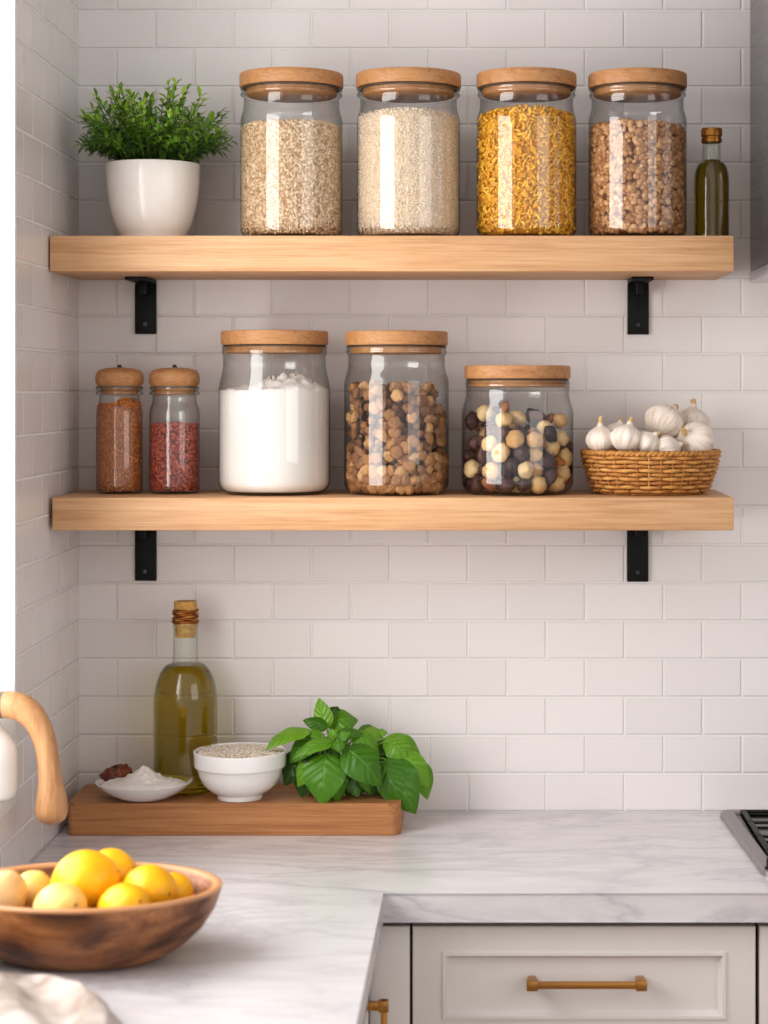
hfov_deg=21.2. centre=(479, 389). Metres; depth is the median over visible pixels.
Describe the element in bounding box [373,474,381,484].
cluster
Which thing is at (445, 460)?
cluster
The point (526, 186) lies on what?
pasta
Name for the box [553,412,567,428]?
hazelnut
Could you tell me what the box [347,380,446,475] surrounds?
nuts
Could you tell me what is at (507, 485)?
raisin
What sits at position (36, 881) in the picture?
lemon
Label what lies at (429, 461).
cluster
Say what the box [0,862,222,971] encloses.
fruit bowl
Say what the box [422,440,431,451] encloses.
cluster
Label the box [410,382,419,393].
cluster
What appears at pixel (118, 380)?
spice jar
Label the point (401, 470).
cluster
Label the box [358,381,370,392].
cluster
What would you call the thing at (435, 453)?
cluster
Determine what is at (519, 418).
hazelnut
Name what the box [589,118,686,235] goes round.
beans
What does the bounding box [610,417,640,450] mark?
garlic bulb
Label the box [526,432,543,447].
hazelnut
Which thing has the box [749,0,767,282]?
hood
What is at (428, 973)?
base cabinet
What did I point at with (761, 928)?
base cabinet
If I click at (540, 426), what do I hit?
hazelnut
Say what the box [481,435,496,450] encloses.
hazelnut
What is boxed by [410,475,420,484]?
cluster
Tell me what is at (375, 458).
cluster
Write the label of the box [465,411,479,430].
raisin
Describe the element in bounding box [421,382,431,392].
cluster
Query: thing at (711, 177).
oil bottle
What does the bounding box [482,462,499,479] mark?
hazelnut
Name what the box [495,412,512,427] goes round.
hazelnut
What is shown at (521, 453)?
raisin
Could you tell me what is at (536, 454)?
hazelnut
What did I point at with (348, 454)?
cluster
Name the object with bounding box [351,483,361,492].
cluster
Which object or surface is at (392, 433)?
cluster
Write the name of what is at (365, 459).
cluster
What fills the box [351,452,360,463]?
cluster
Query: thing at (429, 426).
cluster
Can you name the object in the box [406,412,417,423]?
cluster
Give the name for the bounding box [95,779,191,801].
saucer
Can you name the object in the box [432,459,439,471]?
cluster
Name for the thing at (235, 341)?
glass jar
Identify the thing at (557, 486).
hazelnut
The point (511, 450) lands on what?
raisin
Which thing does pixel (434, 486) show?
cluster
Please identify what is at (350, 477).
cluster
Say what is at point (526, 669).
wall
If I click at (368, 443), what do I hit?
cluster
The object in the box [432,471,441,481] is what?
cluster
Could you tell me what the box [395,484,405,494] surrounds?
cluster
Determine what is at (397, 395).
cluster
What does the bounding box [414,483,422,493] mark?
cluster
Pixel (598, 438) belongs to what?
garlic bulb
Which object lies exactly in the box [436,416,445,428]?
cluster
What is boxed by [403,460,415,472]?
cluster
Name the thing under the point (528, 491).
hazelnut
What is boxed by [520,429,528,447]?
raisin
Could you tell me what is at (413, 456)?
cluster
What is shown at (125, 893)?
lemon
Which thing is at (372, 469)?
cluster
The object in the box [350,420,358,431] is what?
cluster
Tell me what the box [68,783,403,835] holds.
cutting board
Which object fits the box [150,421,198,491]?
peppercorns
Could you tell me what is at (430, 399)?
cluster
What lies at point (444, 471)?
cluster
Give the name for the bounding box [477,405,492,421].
hazelnut
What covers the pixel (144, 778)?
heap
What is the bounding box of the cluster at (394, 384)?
[389,380,401,391]
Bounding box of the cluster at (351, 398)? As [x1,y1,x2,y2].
[349,394,355,403]
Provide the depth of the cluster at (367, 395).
3.68 m
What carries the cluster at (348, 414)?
in the glass jar at (395, 342)
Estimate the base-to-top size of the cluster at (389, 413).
0.022 m
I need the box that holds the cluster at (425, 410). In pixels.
[418,404,431,417]
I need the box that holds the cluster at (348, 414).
[346,411,352,422]
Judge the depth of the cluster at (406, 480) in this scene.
3.66 m
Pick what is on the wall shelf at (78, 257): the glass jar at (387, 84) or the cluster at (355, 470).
the glass jar at (387, 84)
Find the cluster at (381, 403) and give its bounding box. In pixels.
[375,396,386,410]
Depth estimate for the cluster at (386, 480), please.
3.66 m
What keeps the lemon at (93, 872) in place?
on the lemon
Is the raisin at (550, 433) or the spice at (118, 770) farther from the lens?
the spice at (118, 770)
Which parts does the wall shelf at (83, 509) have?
arm, shelf bracket, shelf bracket, arm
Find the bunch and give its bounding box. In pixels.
[265,698,432,813]
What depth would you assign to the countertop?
3.27 m
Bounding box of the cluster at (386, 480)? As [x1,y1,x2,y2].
[382,474,391,484]
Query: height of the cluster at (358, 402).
0.023 m
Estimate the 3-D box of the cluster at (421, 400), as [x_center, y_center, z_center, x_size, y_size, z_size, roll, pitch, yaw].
[-0.105,0.019,3.679,0.014,0.022,0.022,0,0,41]
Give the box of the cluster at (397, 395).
[390,389,403,401]
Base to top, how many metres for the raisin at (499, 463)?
0.032 m
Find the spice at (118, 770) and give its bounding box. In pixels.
[99,764,132,781]
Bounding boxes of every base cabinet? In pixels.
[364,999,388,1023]
[370,923,755,1023]
[756,923,767,1023]
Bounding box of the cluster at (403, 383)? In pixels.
[400,381,409,389]
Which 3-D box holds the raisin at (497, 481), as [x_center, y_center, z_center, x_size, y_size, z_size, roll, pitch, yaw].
[0.040,0.171,3.703,0.031,0.034,0.024,0,0,1]
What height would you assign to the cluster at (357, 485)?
0.026 m
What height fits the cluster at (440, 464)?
0.023 m
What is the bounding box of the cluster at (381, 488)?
[376,483,387,494]
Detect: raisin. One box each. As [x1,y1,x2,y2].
[462,449,476,461]
[464,478,472,489]
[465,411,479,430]
[468,435,484,449]
[470,473,484,493]
[476,447,490,466]
[478,464,482,476]
[484,424,494,436]
[489,426,498,439]
[490,456,503,465]
[491,405,499,413]
[491,414,497,425]
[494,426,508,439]
[494,476,503,492]
[499,464,513,479]
[499,477,515,492]
[503,456,516,475]
[509,447,515,458]
[513,445,529,462]
[516,479,530,491]
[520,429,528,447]
[524,424,536,431]
[525,408,537,425]
[526,409,545,422]
[540,453,555,468]
[544,425,557,441]
[544,467,557,484]
[559,441,573,451]
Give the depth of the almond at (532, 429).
3.71 m
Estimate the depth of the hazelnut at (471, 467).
3.71 m
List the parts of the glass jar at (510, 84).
lid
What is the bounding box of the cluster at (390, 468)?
[387,465,394,475]
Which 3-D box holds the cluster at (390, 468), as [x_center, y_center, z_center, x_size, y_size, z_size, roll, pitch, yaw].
[-0.157,0.145,3.666,0.019,0.023,0.022,0,0,24]
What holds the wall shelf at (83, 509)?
attached to the wall at (526, 669)
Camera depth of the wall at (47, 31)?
3.59 m
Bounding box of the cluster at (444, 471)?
[442,465,446,474]
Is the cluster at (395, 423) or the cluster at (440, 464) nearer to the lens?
the cluster at (395, 423)
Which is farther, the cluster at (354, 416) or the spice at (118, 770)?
the spice at (118, 770)
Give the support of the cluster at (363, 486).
in the glass jar at (395, 342)
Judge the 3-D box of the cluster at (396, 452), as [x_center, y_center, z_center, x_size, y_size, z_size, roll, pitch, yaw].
[-0.149,0.110,3.663,0.025,0.027,0.017,0,0,6]
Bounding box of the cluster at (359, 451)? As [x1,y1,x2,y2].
[356,448,366,456]
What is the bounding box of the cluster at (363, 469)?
[360,464,369,474]
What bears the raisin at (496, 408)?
in the glass jar at (477, 375)
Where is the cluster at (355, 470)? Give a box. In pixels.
[353,466,359,477]
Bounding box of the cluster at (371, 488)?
[367,483,377,493]
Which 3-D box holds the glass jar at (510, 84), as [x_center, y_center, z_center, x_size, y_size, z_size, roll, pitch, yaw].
[0.084,-0.423,3.722,0.181,0.300,0.181,0,0,25]
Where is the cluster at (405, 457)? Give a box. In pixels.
[397,454,408,464]
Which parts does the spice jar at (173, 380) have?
lid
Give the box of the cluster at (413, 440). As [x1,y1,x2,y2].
[406,435,419,447]
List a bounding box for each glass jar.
[219,330,329,495]
[239,67,342,235]
[344,330,448,495]
[356,67,460,235]
[462,365,572,495]
[476,67,575,234]
[588,67,686,235]
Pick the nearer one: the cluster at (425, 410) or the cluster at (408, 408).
the cluster at (408, 408)
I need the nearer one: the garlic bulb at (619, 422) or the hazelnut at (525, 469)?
the hazelnut at (525, 469)
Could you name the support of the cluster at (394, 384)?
in the glass jar at (395, 342)
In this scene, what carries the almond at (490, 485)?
in the glass jar at (477, 375)
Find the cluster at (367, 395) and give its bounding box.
[362,388,374,400]
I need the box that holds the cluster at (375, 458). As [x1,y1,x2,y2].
[369,452,381,463]
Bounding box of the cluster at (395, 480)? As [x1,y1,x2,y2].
[390,475,401,485]
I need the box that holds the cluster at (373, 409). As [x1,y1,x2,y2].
[368,400,379,414]
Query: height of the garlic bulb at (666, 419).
0.068 m
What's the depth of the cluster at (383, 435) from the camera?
3.67 m
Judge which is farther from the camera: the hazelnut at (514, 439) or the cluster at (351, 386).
the cluster at (351, 386)
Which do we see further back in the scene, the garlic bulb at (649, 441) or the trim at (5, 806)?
the garlic bulb at (649, 441)
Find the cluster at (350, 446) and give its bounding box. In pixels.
[346,442,356,452]
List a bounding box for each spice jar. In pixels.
[95,365,143,493]
[149,365,199,493]
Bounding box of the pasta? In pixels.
[476,103,576,235]
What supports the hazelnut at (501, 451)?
in the glass jar at (477, 375)
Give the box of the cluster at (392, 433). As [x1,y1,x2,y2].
[388,428,401,437]
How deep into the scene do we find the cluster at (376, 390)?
3.66 m
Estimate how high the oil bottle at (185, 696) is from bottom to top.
0.350 m
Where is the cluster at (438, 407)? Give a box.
[434,403,442,415]
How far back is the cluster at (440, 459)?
3.71 m
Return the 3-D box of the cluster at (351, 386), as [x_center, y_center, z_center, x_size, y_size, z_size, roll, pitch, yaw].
[-0.230,-0.005,3.739,0.020,0.018,0.023,0,0,-26]
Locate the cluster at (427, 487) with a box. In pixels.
[421,483,431,492]
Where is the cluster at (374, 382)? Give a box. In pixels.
[370,379,380,386]
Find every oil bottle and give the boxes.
[154,600,215,793]
[695,127,728,235]
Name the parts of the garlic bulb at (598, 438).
stem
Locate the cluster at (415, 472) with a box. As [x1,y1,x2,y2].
[409,468,417,475]
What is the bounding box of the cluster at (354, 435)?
[351,429,359,439]
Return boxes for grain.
[198,743,282,757]
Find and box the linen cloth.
[0,972,122,1023]
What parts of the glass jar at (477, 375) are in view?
lid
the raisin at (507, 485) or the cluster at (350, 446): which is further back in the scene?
the cluster at (350, 446)
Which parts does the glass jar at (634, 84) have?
lid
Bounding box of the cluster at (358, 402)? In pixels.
[353,398,362,409]
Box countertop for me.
[0,812,767,1023]
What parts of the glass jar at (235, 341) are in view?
lid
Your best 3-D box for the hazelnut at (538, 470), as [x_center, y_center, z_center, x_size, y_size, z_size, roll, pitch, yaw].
[0.100,0.145,3.683,0.031,0.029,0.030,0,0,-10]
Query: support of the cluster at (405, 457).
in the glass jar at (395, 342)
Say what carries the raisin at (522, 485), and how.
in the glass jar at (477, 375)
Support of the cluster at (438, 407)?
in the glass jar at (395, 342)
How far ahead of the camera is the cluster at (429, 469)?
3.68 m
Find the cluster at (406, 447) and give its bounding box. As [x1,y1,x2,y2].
[400,441,411,453]
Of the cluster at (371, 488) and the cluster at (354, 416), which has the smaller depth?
the cluster at (371, 488)
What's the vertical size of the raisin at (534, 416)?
0.026 m
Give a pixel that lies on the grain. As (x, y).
(242, 750)
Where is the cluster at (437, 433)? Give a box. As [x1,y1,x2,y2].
[433,427,442,437]
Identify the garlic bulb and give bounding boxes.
[585,416,612,450]
[607,417,623,429]
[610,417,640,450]
[638,431,659,451]
[645,404,683,438]
[657,435,684,451]
[677,421,714,451]
[679,398,710,426]
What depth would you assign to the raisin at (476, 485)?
3.70 m
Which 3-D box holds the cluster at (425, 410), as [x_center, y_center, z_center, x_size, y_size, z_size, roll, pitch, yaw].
[-0.100,0.039,3.696,0.026,0.026,0.017,0,0,-31]
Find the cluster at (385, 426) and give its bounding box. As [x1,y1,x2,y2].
[381,421,389,430]
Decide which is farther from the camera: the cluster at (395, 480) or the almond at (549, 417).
the almond at (549, 417)
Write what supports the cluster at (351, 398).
in the glass jar at (395, 342)
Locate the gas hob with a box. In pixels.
[720,809,767,876]
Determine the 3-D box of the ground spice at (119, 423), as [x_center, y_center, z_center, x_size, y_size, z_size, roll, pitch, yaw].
[-0.662,0.099,3.765,0.082,0.172,0.082,0,0,44]
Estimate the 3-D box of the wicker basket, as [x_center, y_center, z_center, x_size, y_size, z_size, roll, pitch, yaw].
[0.313,0.149,3.758,0.260,0.081,0.224,0,0,4]
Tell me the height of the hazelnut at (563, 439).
0.028 m
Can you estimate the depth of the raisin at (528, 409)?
3.78 m
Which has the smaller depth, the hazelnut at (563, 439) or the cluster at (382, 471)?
the cluster at (382, 471)
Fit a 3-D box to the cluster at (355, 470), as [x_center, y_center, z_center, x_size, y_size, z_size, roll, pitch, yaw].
[-0.222,0.148,3.699,0.014,0.023,0.021,0,0,-7]
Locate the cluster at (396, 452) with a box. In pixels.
[390,444,402,458]
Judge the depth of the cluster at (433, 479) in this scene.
3.69 m
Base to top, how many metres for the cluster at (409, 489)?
0.024 m
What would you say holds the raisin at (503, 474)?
in the glass jar at (477, 375)
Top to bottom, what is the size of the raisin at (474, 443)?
0.027 m
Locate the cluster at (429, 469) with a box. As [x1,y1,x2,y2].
[426,466,432,474]
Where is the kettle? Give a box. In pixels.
[0,691,67,824]
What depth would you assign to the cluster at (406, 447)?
3.66 m
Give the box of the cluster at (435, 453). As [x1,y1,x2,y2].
[427,451,437,458]
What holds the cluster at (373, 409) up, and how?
in the glass jar at (395, 342)
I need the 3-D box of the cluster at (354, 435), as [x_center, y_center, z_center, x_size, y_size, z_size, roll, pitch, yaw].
[-0.227,0.078,3.727,0.016,0.025,0.024,0,0,-8]
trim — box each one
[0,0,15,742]
[0,794,16,817]
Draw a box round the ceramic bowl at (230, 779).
[193,742,285,801]
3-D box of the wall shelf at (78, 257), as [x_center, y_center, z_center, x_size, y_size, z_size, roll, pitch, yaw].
[-0.156,-0.189,3.760,1.209,0.167,0.280,0,0,0]
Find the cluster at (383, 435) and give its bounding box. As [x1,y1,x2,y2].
[376,429,391,441]
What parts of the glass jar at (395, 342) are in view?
lid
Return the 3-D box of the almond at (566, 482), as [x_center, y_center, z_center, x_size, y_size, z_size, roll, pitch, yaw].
[0.151,0.170,3.762,0.032,0.027,0.017,0,0,-34]
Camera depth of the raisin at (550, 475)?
3.67 m
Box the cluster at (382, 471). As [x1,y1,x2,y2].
[377,465,387,476]
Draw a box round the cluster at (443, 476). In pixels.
[438,473,444,483]
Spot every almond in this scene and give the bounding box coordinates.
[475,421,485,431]
[482,477,496,491]
[499,401,509,412]
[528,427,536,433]
[544,413,553,422]
[554,457,565,466]
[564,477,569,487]
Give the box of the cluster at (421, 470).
[417,465,425,474]
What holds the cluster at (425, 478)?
in the glass jar at (395, 342)
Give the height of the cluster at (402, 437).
0.022 m
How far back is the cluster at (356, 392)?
3.70 m
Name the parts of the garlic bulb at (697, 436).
stem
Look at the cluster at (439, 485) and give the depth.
3.71 m
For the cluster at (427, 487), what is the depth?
3.68 m
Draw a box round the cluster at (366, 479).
[362,474,372,484]
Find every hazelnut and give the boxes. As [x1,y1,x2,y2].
[464,459,478,477]
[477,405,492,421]
[479,426,488,435]
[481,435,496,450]
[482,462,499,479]
[491,443,509,461]
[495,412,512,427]
[506,430,523,448]
[508,424,522,429]
[511,410,525,425]
[512,476,521,492]
[517,461,532,478]
[520,477,531,492]
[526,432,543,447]
[527,447,542,462]
[530,463,543,477]
[530,476,546,493]
[536,420,550,436]
[545,441,559,455]
[549,476,563,491]
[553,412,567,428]
[554,464,570,480]
[556,447,572,466]
[557,431,568,445]
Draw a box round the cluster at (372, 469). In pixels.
[366,464,377,478]
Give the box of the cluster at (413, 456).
[408,451,418,461]
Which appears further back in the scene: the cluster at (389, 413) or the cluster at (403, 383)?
the cluster at (403, 383)
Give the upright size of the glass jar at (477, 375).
0.234 m
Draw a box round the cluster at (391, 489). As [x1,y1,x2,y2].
[385,484,395,494]
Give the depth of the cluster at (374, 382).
3.74 m
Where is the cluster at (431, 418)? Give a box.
[424,414,435,423]
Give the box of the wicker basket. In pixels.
[580,448,720,494]
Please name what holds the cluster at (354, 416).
in the glass jar at (395, 342)
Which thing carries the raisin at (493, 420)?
in the glass jar at (477, 375)
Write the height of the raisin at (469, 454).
0.033 m
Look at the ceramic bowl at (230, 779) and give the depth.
3.67 m
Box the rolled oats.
[241,119,341,235]
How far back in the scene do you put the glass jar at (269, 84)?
3.66 m
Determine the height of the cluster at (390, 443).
0.024 m
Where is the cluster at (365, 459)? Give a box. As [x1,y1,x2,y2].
[362,454,372,464]
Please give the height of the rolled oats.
0.213 m
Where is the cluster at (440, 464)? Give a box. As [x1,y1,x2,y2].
[438,462,442,471]
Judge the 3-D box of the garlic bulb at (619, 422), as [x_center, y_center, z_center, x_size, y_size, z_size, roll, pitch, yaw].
[0.255,0.076,3.786,0.050,0.054,0.050,0,0,21]
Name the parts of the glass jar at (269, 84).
lid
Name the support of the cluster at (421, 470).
in the glass jar at (395, 342)
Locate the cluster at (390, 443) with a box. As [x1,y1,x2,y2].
[385,438,396,450]
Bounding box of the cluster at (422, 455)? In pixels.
[417,450,426,461]
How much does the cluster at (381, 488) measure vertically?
0.024 m
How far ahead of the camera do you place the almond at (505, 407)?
3.75 m
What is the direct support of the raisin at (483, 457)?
in the glass jar at (477, 375)
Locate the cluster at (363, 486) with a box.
[361,483,368,492]
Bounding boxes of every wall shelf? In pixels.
[50,236,733,333]
[52,490,733,581]
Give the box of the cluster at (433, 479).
[429,473,437,484]
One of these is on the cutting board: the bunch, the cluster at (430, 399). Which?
the bunch
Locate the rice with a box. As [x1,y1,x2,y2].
[357,105,459,235]
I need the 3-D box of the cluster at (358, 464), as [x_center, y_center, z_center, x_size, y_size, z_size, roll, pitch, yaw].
[-0.215,0.131,3.689,0.023,0.023,0.022,0,0,23]
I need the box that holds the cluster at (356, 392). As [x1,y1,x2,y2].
[352,387,360,398]
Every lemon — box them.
[21,870,50,907]
[33,882,87,908]
[50,850,119,907]
[97,882,150,907]
[99,848,136,882]
[124,864,175,903]
[170,872,193,899]
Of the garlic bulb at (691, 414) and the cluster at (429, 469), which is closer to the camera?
the cluster at (429, 469)
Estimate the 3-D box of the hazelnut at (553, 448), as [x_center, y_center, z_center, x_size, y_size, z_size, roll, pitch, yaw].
[0.130,0.104,3.704,0.027,0.032,0.031,0,0,18]
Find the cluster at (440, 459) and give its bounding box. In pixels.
[437,453,442,462]
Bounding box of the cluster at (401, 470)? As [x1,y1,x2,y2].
[394,465,408,476]
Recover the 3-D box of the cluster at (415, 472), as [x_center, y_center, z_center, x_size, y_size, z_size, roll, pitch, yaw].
[-0.122,0.146,3.680,0.019,0.021,0.024,0,0,30]
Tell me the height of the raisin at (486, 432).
0.033 m
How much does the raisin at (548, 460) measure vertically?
0.028 m
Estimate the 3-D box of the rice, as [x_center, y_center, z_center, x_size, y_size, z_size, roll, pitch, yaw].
[-0.130,-0.391,3.722,0.188,0.229,0.188,0,0,33]
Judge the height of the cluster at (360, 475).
0.025 m
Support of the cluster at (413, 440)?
in the glass jar at (395, 342)
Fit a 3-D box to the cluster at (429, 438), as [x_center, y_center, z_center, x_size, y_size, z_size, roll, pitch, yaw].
[-0.092,0.087,3.693,0.017,0.026,0.024,0,0,33]
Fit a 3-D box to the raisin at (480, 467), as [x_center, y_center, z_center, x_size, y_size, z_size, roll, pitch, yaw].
[0.009,0.145,3.701,0.025,0.027,0.031,0,0,10]
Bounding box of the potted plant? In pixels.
[73,77,236,235]
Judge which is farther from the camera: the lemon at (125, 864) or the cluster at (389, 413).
the cluster at (389, 413)
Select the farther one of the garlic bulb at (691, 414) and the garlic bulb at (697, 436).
the garlic bulb at (691, 414)
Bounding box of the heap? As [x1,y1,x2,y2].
[101,765,185,789]
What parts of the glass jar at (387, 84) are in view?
lid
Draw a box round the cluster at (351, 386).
[348,382,357,391]
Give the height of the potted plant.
0.305 m
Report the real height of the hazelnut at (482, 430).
0.034 m
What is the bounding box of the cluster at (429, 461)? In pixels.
[424,453,435,466]
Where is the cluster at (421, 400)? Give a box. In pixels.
[416,395,426,406]
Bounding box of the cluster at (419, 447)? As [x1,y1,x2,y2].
[415,442,422,451]
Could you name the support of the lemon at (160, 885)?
in the fruit bowl at (111, 938)
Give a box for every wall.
[0,0,78,867]
[79,0,767,1023]
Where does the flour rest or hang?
in the glass jar at (235, 341)
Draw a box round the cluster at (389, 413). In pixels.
[384,409,395,420]
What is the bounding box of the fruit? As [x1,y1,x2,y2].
[0,870,26,907]
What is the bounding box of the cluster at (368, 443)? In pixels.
[363,437,373,450]
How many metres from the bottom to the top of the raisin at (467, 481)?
0.029 m
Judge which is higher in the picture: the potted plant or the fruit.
the potted plant
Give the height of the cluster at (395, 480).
0.023 m
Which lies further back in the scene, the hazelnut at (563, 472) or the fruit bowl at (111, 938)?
the hazelnut at (563, 472)
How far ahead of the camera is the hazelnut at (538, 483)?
3.66 m
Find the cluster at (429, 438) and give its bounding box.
[424,432,433,445]
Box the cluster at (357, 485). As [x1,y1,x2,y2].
[354,478,361,490]
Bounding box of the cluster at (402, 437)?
[394,434,407,443]
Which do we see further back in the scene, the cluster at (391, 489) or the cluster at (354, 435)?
the cluster at (354, 435)
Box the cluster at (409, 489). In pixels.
[405,483,414,494]
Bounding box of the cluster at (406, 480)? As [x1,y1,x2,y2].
[402,475,410,485]
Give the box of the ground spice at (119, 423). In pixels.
[97,397,141,491]
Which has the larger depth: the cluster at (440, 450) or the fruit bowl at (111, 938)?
the cluster at (440, 450)
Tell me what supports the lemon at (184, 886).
in the fruit bowl at (111, 938)
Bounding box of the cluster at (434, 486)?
[428,483,437,492]
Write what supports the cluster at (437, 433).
in the glass jar at (395, 342)
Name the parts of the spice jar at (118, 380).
lid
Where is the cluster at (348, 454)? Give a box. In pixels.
[345,450,351,462]
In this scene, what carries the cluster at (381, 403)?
in the glass jar at (395, 342)
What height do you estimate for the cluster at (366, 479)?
0.021 m
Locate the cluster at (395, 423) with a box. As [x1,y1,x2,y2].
[388,416,401,429]
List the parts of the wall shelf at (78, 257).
shelf bracket, arm, wall plate, shelf bracket, arm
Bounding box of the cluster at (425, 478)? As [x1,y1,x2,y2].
[420,473,429,485]
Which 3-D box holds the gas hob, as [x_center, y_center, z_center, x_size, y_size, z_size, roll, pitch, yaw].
[0.760,0.787,3.621,0.618,0.030,0.502,0,0,0]
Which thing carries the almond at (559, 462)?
in the glass jar at (477, 375)
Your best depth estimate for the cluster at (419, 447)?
3.68 m
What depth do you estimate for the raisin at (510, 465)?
3.65 m
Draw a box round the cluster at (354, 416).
[350,410,359,423]
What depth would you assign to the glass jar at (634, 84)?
3.66 m
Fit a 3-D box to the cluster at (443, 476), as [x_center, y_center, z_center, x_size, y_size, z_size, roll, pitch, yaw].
[-0.071,0.161,3.721,0.017,0.023,0.026,0,0,29]
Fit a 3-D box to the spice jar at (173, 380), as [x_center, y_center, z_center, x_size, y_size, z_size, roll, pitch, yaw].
[-0.561,0.071,3.765,0.093,0.236,0.093,0,0,42]
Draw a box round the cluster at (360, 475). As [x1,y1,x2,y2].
[357,470,364,482]
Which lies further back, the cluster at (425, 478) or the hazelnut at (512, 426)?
the hazelnut at (512, 426)
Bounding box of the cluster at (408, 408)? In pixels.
[402,403,413,413]
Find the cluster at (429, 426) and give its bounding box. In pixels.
[425,422,433,432]
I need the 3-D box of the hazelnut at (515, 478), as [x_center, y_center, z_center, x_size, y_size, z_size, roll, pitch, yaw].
[0.066,0.170,3.689,0.027,0.030,0.029,0,0,2]
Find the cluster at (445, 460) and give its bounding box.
[442,455,448,466]
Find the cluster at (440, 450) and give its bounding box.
[434,446,444,455]
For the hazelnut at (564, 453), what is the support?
in the glass jar at (477, 375)
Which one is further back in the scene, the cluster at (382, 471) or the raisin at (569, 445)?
the raisin at (569, 445)
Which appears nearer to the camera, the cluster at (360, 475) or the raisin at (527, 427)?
the cluster at (360, 475)
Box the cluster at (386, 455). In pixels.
[383,451,394,461]
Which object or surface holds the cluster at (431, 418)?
in the glass jar at (395, 342)
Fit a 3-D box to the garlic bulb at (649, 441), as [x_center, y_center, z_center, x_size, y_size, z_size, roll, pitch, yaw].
[0.303,0.095,3.700,0.044,0.044,0.047,0,0,33]
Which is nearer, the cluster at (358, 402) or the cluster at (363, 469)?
the cluster at (363, 469)
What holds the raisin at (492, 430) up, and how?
in the glass jar at (477, 375)
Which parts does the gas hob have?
knob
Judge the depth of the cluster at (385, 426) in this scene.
3.67 m
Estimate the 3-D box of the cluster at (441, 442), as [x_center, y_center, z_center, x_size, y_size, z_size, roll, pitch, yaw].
[-0.072,0.093,3.723,0.020,0.021,0.021,0,0,-1]
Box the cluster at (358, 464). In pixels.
[355,457,363,468]
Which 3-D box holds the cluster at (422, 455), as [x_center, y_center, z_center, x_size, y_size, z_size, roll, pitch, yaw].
[-0.105,0.118,3.687,0.021,0.022,0.015,0,0,-19]
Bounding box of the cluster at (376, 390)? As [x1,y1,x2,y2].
[370,384,384,394]
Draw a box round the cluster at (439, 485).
[434,482,441,494]
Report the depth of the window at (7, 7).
3.35 m
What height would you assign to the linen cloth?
0.052 m
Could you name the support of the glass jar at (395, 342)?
on the wall shelf at (83, 509)
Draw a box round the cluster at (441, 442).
[435,437,445,446]
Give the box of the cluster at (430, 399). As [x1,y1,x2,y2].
[426,396,434,406]
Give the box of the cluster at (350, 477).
[346,471,356,483]
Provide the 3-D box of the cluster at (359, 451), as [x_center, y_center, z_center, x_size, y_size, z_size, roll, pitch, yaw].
[-0.212,0.115,3.688,0.021,0.021,0.026,0,0,-20]
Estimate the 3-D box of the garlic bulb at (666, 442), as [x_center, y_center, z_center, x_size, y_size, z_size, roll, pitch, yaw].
[0.339,0.108,3.705,0.050,0.053,0.048,0,0,-41]
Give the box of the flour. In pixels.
[219,370,328,492]

